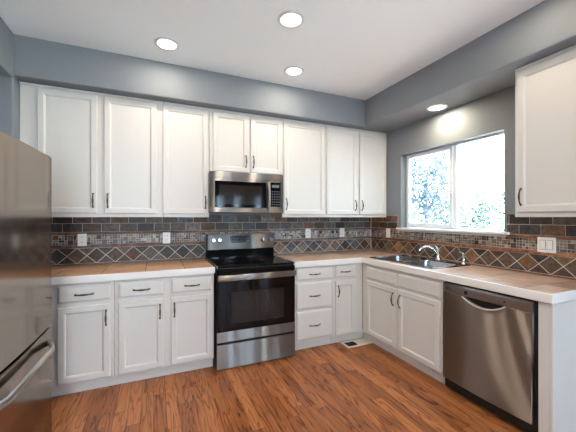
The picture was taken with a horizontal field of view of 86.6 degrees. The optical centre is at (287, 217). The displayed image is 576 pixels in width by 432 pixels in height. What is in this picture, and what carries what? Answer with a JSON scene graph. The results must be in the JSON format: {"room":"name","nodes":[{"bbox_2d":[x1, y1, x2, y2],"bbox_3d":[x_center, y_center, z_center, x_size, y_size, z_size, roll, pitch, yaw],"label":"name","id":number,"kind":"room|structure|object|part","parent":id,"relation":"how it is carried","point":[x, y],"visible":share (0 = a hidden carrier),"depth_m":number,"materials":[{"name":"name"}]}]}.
{"room":"kitchen","nodes":[
{"label":"kitchen","id":0,"kind":"room"},
{"bbox_2d":[0,76,19,139],"bbox_3d":[-2.215,0.136,2.492,0.096,2.438,0.420,0,0,-24],"label":"wall","id":1,"kind":"structure","parent":0,"point":[9,86],"depth_m":2.31,"materials":[{"name":"grey paint"}]},
{"bbox_2d":[52,213,370,317],"bbox_3d":[-0.825,-0.022,3.388,4.560,2.752,0.130,0,0,-24],"label":"wall","id":2,"kind":"structure","parent":0,"point":[109,239],"depth_m":3.19,"materials":[{"name":"grey tile"}]},
{"bbox_2d":[78,234,86,245],"bbox_3d":[-1.912,0.207,2.837,0.072,0.114,0.008,0,0,-24],"label":"wall outlet","id":3,"kind":"object","parent":2,"relation":"attached to","point":[82,238],"visible":1,"depth_m":2.84,"materials":[{"name":"white plastic"}]},
{"bbox_2d":[19,82,162,216],"bbox_3d":[-1.697,-0.543,2.751,1.056,1.077,0.358,0,0,-24],"label":"upper cabinet","id":4,"kind":"object","parent":2,"relation":"attached to","point":[105,150],"visible":0.95,"depth_m":2.64,"materials":[{"name":"white wood"}]},
{"bbox_3d":[-1.831,-0.543,2.544,0.413,1.009,0.020,0,0,-24],"label":"door","id":5,"kind":"part","parent":4,"relation":"part of","materials":[{"name":"white wood"}]},
{"bbox_3d":[-1.646,-1.071,2.636,1.056,0.019,0.014,0,0,-24],"label":"cornice","id":6,"kind":"part","parent":4,"relation":"part of","materials":[{"name":"white wood"}]},
{"bbox_3d":[-1.403,-0.543,2.731,0.417,1.009,0.020,0,0,-24],"label":"door","id":7,"kind":"part","parent":4,"relation":"part of","materials":[{"name":"white wood"}]},
{"bbox_2d":[163,232,169,243],"bbox_3d":[-1.244,0.207,3.129,0.072,0.114,0.008,0,0,-24],"label":"wall outlet","id":8,"kind":"object","parent":2,"relation":"attached to","point":[166,235],"visible":1,"depth_m":3.13,"materials":[{"name":"white plastic"}]},
{"bbox_2d":[163,102,208,216],"bbox_3d":[-1.024,-0.543,3.045,0.421,1.077,0.358,0,0,-24],"label":"upper cabinet","id":9,"kind":"object","parent":2,"relation":"attached to","point":[185,127],"visible":0.99,"depth_m":2.92,"materials":[{"name":"white wood"}]},
{"bbox_3d":[-0.970,-1.071,2.931,0.414,0.019,0.014,0,0,-24],"label":"cornice","id":10,"kind":"part","parent":9,"relation":"part of","materials":[{"name":"white wood"}]},
{"bbox_2d":[209,108,281,174],"bbox_3d":[-0.473,-0.761,3.285,0.773,0.642,0.358,0,0,-24],"label":"upper cabinet","id":11,"kind":"object","parent":2,"relation":"attached to","point":[239,142],"visible":0.96,"depth_m":3.14,"materials":[{"name":"white wood"}]},
{"bbox_3d":[-0.577,-0.757,3.091,0.362,0.580,0.020,0,0,-24],"label":"door","id":12,"kind":"part","parent":11,"relation":"part of","materials":[{"name":"white wood"}]},
{"bbox_3d":[-0.423,-1.071,3.170,0.773,0.019,0.014,0,0,-24],"label":"cornice","id":13,"kind":"part","parent":11,"relation":"part of","materials":[{"name":"white wood"}]},
{"bbox_2d":[209,171,282,212],"bbox_3d":[-0.467,-0.251,3.239,0.761,0.400,0.433,0,0,-24],"label":"microwave","id":14,"kind":"object","parent":11,"relation":"attached to","point":[229,192],"visible":1,"depth_m":3.06,"materials":[{"name":"metal"}]},
{"bbox_3d":[-0.481,-0.217,3.056,0.590,0.333,0.028,0,0,-24],"label":"door","id":15,"kind":"part","parent":14,"relation":"part of","materials":[{"name":"metal"}]},
{"bbox_3d":[-0.196,-0.219,3.146,0.026,0.300,0.047,0,0,-24],"label":"handle","id":16,"kind":"part","parent":14,"relation":"part of","materials":[{"name":"metal"}]},
{"bbox_3d":[-0.132,-0.217,3.209,0.170,0.333,0.028,0,0,-24],"label":"control panel","id":17,"kind":"part","parent":14,"relation":"part of","materials":[{"name":"metal"}]},
{"bbox_3d":[-0.230,-0.757,3.243,0.348,0.580,0.020,0,0,-24],"label":"door","id":18,"kind":"part","parent":11,"relation":"part of","materials":[{"name":"white wood"}]},
{"bbox_2d":[272,118,324,216],"bbox_3d":[0.131,-0.543,3.549,0.540,1.077,0.358,0,0,-24],"label":"upper cabinet","id":19,"kind":"object","parent":2,"relation":"attached to","point":[303,143],"visible":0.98,"depth_m":3.42,"materials":[{"name":"white wood"}]},
{"bbox_3d":[0.182,-1.071,3.433,0.540,0.019,0.014,0,0,-24],"label":"cornice","id":20,"kind":"part","parent":19,"relation":"part of","materials":[{"name":"white wood"}]},
{"bbox_2d":[305,229,310,237],"bbox_3d":[0.248,0.194,3.780,0.072,0.114,0.008,0,0,-24],"label":"wall outlet","id":21,"kind":"object","parent":2,"relation":"attached to","point":[307,231],"visible":1,"depth_m":3.78,"materials":[{"name":"white plastic"}]},
{"bbox_2d":[340,228,343,236],"bbox_3d":[0.705,0.194,3.980,0.072,0.114,0.008,0,0,-24],"label":"wall outlet","id":22,"kind":"object","parent":2,"relation":"attached to","point":[341,229],"visible":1,"depth_m":3.98,"materials":[{"name":"white plastic"}]},
{"bbox_2d":[325,125,386,216],"bbox_3d":[0.796,-0.543,3.839,0.904,1.077,0.358,0,0,-24],"label":"upper cabinet","id":23,"kind":"object","parent":2,"relation":"attached to","point":[355,159],"visible":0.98,"depth_m":3.69,"materials":[{"name":"white wood"}]},
{"bbox_3d":[0.642,-0.543,3.623,0.424,1.009,0.020,0,0,-24],"label":"door","id":24,"kind":"part","parent":23,"relation":"part of","materials":[{"name":"white wood"}]},
{"bbox_3d":[0.846,-1.071,3.723,0.904,0.019,0.014,0,0,-24],"label":"cornice","id":25,"kind":"part","parent":23,"relation":"part of","materials":[{"name":"white wood"}]},
{"bbox_3d":[1.056,-0.543,3.804,0.398,1.009,0.020,0,0,-24],"label":"door","id":26,"kind":"part","parent":23,"relation":"part of","materials":[{"name":"white wood"}]},
{"bbox_2d":[0,0,544,99],"bbox_3d":[1.581,-1.523,1.050,7.100,0.250,6.500,0,0,-24],"label":"ceiling","id":27,"kind":"structure","parent":0,"point":[357,49],"depth_m":2.28,"materials":[{"name":"white paint"}]},
{"bbox_2d":[154,37,179,50],"bbox_3d":[-0.974,-1.393,2.458,0.192,0.008,0.192,0,0,-24],"label":"recessed light","id":28,"kind":"object","parent":27,"relation":"in","point":[165,43],"visible":1,"depth_m":2.45,"materials":[{"name":"white plastic"}]},
{"bbox_2d":[277,10,304,27],"bbox_3d":[0.021,-1.393,2.154,0.192,0.008,0.192,0,0,-24],"label":"recessed light","id":29,"kind":"object","parent":27,"relation":"in","point":[287,19],"visible":1,"depth_m":2.15,"materials":[{"name":"white plastic"}]},
{"bbox_2d":[284,66,303,75],"bbox_3d":[0.057,-1.393,2.910,0.192,0.008,0.192,0,0,-24],"label":"recessed light","id":30,"kind":"object","parent":27,"relation":"in","point":[292,70],"visible":1,"depth_m":2.90,"materials":[{"name":"white plastic"}]},
{"bbox_2d":[0,0,575,132],"bbox_3d":[0.419,-1.231,0.489,4.278,0.333,6.198,0,0,-24],"label":"soffit","id":31,"kind":"structure","parent":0,"point":[486,65],"depth_m":2.63,"materials":[{"name":"grey paint"}]},
{"bbox_2d":[426,104,447,110],"bbox_3d":[1.466,-1.080,3.006,0.192,0.008,0.192,0,0,-24],"label":"recessed light","id":32,"kind":"object","parent":31,"relation":"in","point":[437,107],"visible":1,"depth_m":2.99,"materials":[{"name":"white plastic"}]},
{"bbox_2d":[52,318,525,431],"bbox_3d":[1.601,1.404,1.004,7.100,0.100,6.400,0,0,-24],"label":"floor","id":33,"kind":"structure","parent":0,"point":[333,387],"depth_m":2.27,"materials":[{"name":"brown wood"}]},
{"bbox_2d":[0,131,54,431],"bbox_3d":[-1.628,0.487,1.335,0.865,1.732,0.912,0,0,-21],"label":"refrigerator","id":34,"kind":"object","parent":33,"relation":"on","point":[27,347],"visible":1,"depth_m":1.49,"materials":[{"name":"grey metal"}]},
{"bbox_3d":[-1.309,0.994,1.459,0.066,0.661,0.910,0,0,-21],"label":"freezer drawer","id":35,"kind":"part","parent":34,"relation":"part of","materials":[{"name":"metal"}]},
{"bbox_3d":[-1.271,0.742,1.466,0.106,0.035,0.804,0,0,-21],"label":"drawer handle","id":36,"kind":"part","parent":34,"relation":"part of","materials":[{"name":"metal"}]},
{"bbox_2d":[50,281,114,396],"bbox_3d":[-1.804,0.925,2.538,0.688,0.857,0.661,0,0,-24],"label":"base cabinet","id":37,"kind":"object","parent":33,"relation":"on","point":[83,314],"visible":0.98,"depth_m":2.33,"materials":[{"name":"white wood"}]},
{"bbox_3d":[-1.554,0.579,2.333,0.341,0.122,0.020,0,0,-24],"label":"drawer","id":38,"kind":"part","parent":37,"relation":"part of","materials":[{"name":"white wood"}]},
{"bbox_3d":[-1.554,0.958,2.333,0.341,0.568,0.020,0,0,-24],"label":"door","id":39,"kind":"part","parent":37,"relation":"part of","materials":[{"name":"white wood"}]},
{"bbox_3d":[-1.544,0.583,2.309,0.130,0.015,0.033,0,0,-24],"label":"handle","id":40,"kind":"part","parent":37,"relation":"part of","materials":[{"name":"brown metal"}]},
{"bbox_2d":[115,274,213,384],"bbox_3d":[-1.131,0.925,2.832,0.776,0.857,0.661,0,0,-24],"label":"base cabinet","id":41,"kind":"object","parent":33,"relation":"on","point":[164,325],"visible":0.98,"depth_m":2.56,"materials":[{"name":"white wood"}]},
{"bbox_2d":[52,259,214,284],"bbox_3d":[-1.449,0.467,2.704,1.474,0.056,0.636,0,0,-24],"label":"countertop","id":42,"kind":"structure","parent":41,"relation":"on","point":[73,274],"depth_m":2.59,"materials":[{"name":"brown tile"}]},
{"bbox_3d":[-1.194,0.579,2.490,0.331,0.122,0.020,0,0,-24],"label":"drawer","id":43,"kind":"part","parent":41,"relation":"part of","materials":[{"name":"white wood"}]},
{"bbox_3d":[-1.194,0.958,2.490,0.331,0.568,0.020,0,0,-24],"label":"door","id":44,"kind":"part","parent":41,"relation":"part of","materials":[{"name":"white wood"}]},
{"bbox_3d":[-1.056,0.779,2.522,0.015,0.129,0.033,0,0,-24],"label":"handle","id":45,"kind":"part","parent":41,"relation":"part of","materials":[{"name":"brown metal"}]},
{"bbox_3d":[-0.832,0.579,2.648,0.342,0.122,0.020,0,0,-24],"label":"drawer","id":46,"kind":"part","parent":41,"relation":"part of","materials":[{"name":"white wood"}]},
{"bbox_3d":[-0.832,0.958,2.648,0.342,0.568,0.020,0,0,-24],"label":"door","id":47,"kind":"part","parent":41,"relation":"part of","materials":[{"name":"white wood"}]},
{"bbox_2d":[205,233,296,369],"bbox_3d":[-0.397,0.764,3.104,0.761,1.180,0.713,0,0,-24],"label":"range","id":48,"kind":"object","parent":33,"relation":"on","point":[254,287],"visible":0.98,"depth_m":2.85,"materials":[{"name":"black metal"}]},
{"bbox_2d":[206,255,294,268],"bbox_3d":[-0.394,0.439,3.095,0.761,0.019,0.581,0,0,-24],"label":"cooktop","id":49,"kind":"object","parent":48,"relation":"in","point":[218,261],"depth_m":3.01,"materials":[{"name":"glass"}]},
{"bbox_3d":[-0.284,1.234,2.843,0.753,0.212,0.040,0,0,-24],"label":"storage drawer","id":50,"kind":"part","parent":48,"relation":"part of","materials":[{"name":"metal"}]},
{"bbox_3d":[-0.284,0.738,2.843,0.753,0.553,0.040,0,0,-24],"label":"oven door","id":51,"kind":"part","parent":48,"relation":"part of","materials":[{"name":"black glass"}]},
{"bbox_3d":[-0.266,0.532,2.801,0.750,0.053,0.054,0,0,-24],"label":"oven handle","id":52,"kind":"part","parent":48,"relation":"part of","materials":[{"name":"metal"}]},
{"bbox_2d":[295,265,332,349],"bbox_3d":[0.154,0.925,3.393,0.457,0.857,0.661,0,0,-24],"label":"base cabinet","id":53,"kind":"object","parent":33,"relation":"on","point":[313,284],"visible":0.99,"depth_m":3.12,"materials":[{"name":"white wood"}]},
{"bbox_3d":[0.272,1.091,3.130,0.407,0.282,0.020,0,0,-24],"label":"drawer","id":54,"kind":"part","parent":53,"relation":"part of","materials":[{"name":"white wood"}]},
{"bbox_3d":[0.272,0.792,3.130,0.407,0.264,0.020,0,0,-24],"label":"drawer","id":55,"kind":"part","parent":53,"relation":"part of","materials":[{"name":"white wood"}]},
{"bbox_3d":[0.272,0.571,3.130,0.407,0.122,0.020,0,0,-24],"label":"drawer","id":56,"kind":"part","parent":53,"relation":"part of","materials":[{"name":"white wood"}]},
{"bbox_2d":[330,263,362,343],"bbox_3d":[0.564,0.925,3.571,0.432,0.857,0.661,0,0,-24],"label":"base cabinet","id":57,"kind":"object","parent":33,"relation":"on","point":[347,278],"visible":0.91,"depth_m":3.29,"materials":[{"name":"white wood"}]},
{"bbox_3d":[0.616,0.572,3.280,0.248,0.124,0.020,0,0,-24],"label":"drawer","id":58,"kind":"part","parent":57,"relation":"part of","materials":[{"name":"white wood"}]},
{"bbox_3d":[0.616,0.958,3.280,0.248,0.568,0.020,0,0,-24],"label":"door","id":59,"kind":"part","parent":57,"relation":"part of","materials":[{"name":"white wood"}]},
{"bbox_2d":[340,338,372,347],"bbox_3d":[0.741,1.351,3.300,0.320,0.005,0.152,0,0,-24],"label":"floor vent","id":60,"kind":"object","parent":33,"relation":"in","point":[362,341],"visible":1,"depth_m":3.30,"materials":[{"name":"beige metal"}]},
{"bbox_2d":[363,263,444,383],"bbox_3d":[1.276,0.925,3.043,0.661,0.857,1.084,0,0,-24],"label":"base cabinet","id":61,"kind":"object","parent":33,"relation":"on","point":[403,311],"visible":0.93,"depth_m":2.79,"materials":[{"name":"white wood"}]},
{"bbox_3d":[0.938,0.958,3.097,0.020,0.568,0.434,0,0,-24],"label":"door","id":62,"kind":"part","parent":61,"relation":"part of","materials":[{"name":"white wood"}]},
{"bbox_3d":[1.129,0.958,2.660,0.020,0.568,0.453,0,0,-24],"label":"door","id":63,"kind":"part","parent":61,"relation":"part of","materials":[{"name":"white wood"}]},
{"bbox_2d":[275,250,575,303],"bbox_3d":[0.951,0.467,2.798,1.454,0.056,2.384,0,0,-24],"label":"countertop","id":64,"kind":"structure","parent":61,"relation":"on","point":[546,289],"depth_m":2.37,"materials":[{"name":"brown tile"}]},
{"bbox_2d":[369,255,470,268],"bbox_3d":[1.288,0.525,3.084,0.510,0.186,0.826,0,0,-24],"label":"sink","id":65,"kind":"object","parent":64,"relation":"in","point":[422,262],"visible":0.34,"depth_m":3.08,"materials":[{"name":"metal"}]},
{"bbox_2d":[457,250,465,264],"bbox_3d":[1.611,0.367,2.825,0.072,0.130,0.043,0,0,-4],"label":"sprayer","id":66,"kind":"object","parent":65,"relation":"on","point":[458,251],"visible":1,"depth_m":2.82,"materials":[{"name":"silver metal"}]},
{"bbox_2d":[419,245,448,261],"bbox_3d":[1.447,0.354,3.048,0.198,0.154,0.220,0,0,-24],"label":"faucet","id":67,"kind":"object","parent":64,"relation":"on","point":[436,251],"visible":1,"depth_m":3.07,"materials":[{"name":"silver metal"}]},
{"bbox_3d":[1.420,0.334,3.082,0.201,0.101,0.032,0,0,5],"label":"spout","id":68,"kind":"part","parent":67,"relation":"part of","materials":[{"name":"silver metal"}]},
{"bbox_2d":[443,281,537,431],"bbox_3d":[1.619,0.928,2.242,0.616,0.852,0.644,0,0,-24],"label":"dishwasher","id":69,"kind":"object","parent":33,"relation":"on","point":[490,338],"visible":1,"depth_m":2.05,"materials":[{"name":"silver metal"}]},
{"bbox_2d":[538,300,575,431],"bbox_3d":[1.795,0.925,1.921,0.610,0.857,0.072,0,0,-24],"label":"end panel","id":70,"kind":"object","parent":33,"relation":"on","point":[556,322],"visible":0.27,"depth_m":1.81,"materials":[{"name":"white wood"}]},
{"bbox_3d":[1.806,0.925,1.894,0.610,0.857,0.016,0,0,-24],"label":"panel","id":71,"kind":"part","parent":70,"relation":"part of","materials":[{"name":"white wood"}]},
{"bbox_2d":[371,86,575,279],"bbox_3d":[1.702,-0.022,3.083,0.173,2.752,2.470,0,0,-24],"label":"wall","id":72,"kind":"structure","parent":0,"point":[515,251],"depth_m":2.78,"materials":[{"name":"grey paint"}]},
{"bbox_2d":[386,228,389,237],"bbox_3d":[1.266,0.194,3.862,0.008,0.114,0.072,0,0,-24],"label":"wall outlet","id":73,"kind":"object","parent":72,"relation":"attached to","point":[387,229],"visible":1,"depth_m":3.86,"materials":[{"name":"white plastic"}]},
{"bbox_2d":[396,127,509,234],"bbox_3d":[1.655,-0.312,3.159,0.194,0.912,1.281,0,0,-24],"label":"window","id":74,"kind":"structure","parent":72,"relation":"in","point":[453,147],"depth_m":3.14,"materials":[{"name":"white plastic"}]},
{"bbox_3d":[1.575,-0.318,3.421,0.038,0.844,0.620,0,0,-24],"label":"sliding sash","id":75,"kind":"part","parent":74,"relation":"part of","materials":[{"name":"clear glass"}]},
{"bbox_3d":[1.622,0.132,3.145,0.122,0.024,1.281,0,0,-24],"label":"sill","id":76,"kind":"part","parent":74,"relation":"part of","materials":[{"name":"white paint"}]},
{"bbox_2d":[515,45,575,216],"bbox_3d":[1.861,-0.543,2.085,0.358,1.077,0.430,0,0,-24],"label":"upper cabinet","id":77,"kind":"object","parent":72,"relation":"attached to","point":[545,88],"visible":1,"depth_m":2.04,"materials":[{"name":"white wood"}]},
{"bbox_3d":[1.646,-0.148,2.171,0.033,0.129,0.015,0,0,-24],"label":"handle","id":78,"kind":"part","parent":77,"relation":"part of","materials":[{"name":"brown metal"}]},
{"bbox_3d":[1.745,-1.071,2.035,0.014,0.019,0.430,0,0,-24],"label":"cornice","id":79,"kind":"part","parent":77,"relation":"part of","materials":[{"name":"white wood"}]},
{"bbox_2d":[537,237,555,252],"bbox_3d":[1.946,0.205,2.300,0.010,0.114,0.120,0,0,-24],"label":"light switch","id":80,"kind":"object","parent":72,"relation":"attached to","point":[544,244],"visible":1,"depth_m":2.30,"materials":[{"name":"white plastic"}]},
{"label":"outside","id":81,"kind":"structure","parent":0,"visible":0},
{"bbox_3d":[26.715,1.754,20.801,59.830,0.200,70.000,0,0,-24],"label":"ground","id":82,"kind":"structure","parent":81,"visible":0},
{"bbox_2d":[411,152,468,229],"bbox_3d":[4.611,-0.496,10.167,2.410,4.308,2.471,0,0,-24],"label":"tree","id":83,"kind":"object","parent":82,"relation":"on","point":[426,191],"visible":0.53,"depth_m":9.92,"materials":[{"name":"grey plant"}]},
{"bbox_2d":[424,194,461,229],"bbox_3d":[6.706,0.243,13.150,1.762,2.881,1.676,0,0,-24],"label":"shrub","id":84,"kind":"object","parent":82,"relation":"on","point":[436,211],"visible":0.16,"depth_m":13.02,"materials":[{"name":"green plant"}]},
{"bbox_2d":[447,183,496,230],"bbox_3d":[6.816,0.225,11.403,1.604,3.060,1.650,0,0,-24],"label":"shrub","id":85,"kind":"object","parent":82,"relation":"on","point":[479,209],"visible":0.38,"depth_m":11.25,"materials":[{"name":"green plant"}]},
{"bbox_2d":[478,187,503,230],"bbox_3d":[6.930,0.332,9.711,1.610,2.656,1.690,0,0,-24],"label":"shrub","id":86,"kind":"object","parent":82,"relation":"on","point":[498,206],"visible":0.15,"depth_m":9.71,"materials":[{"name":"green plant"}]}
]}

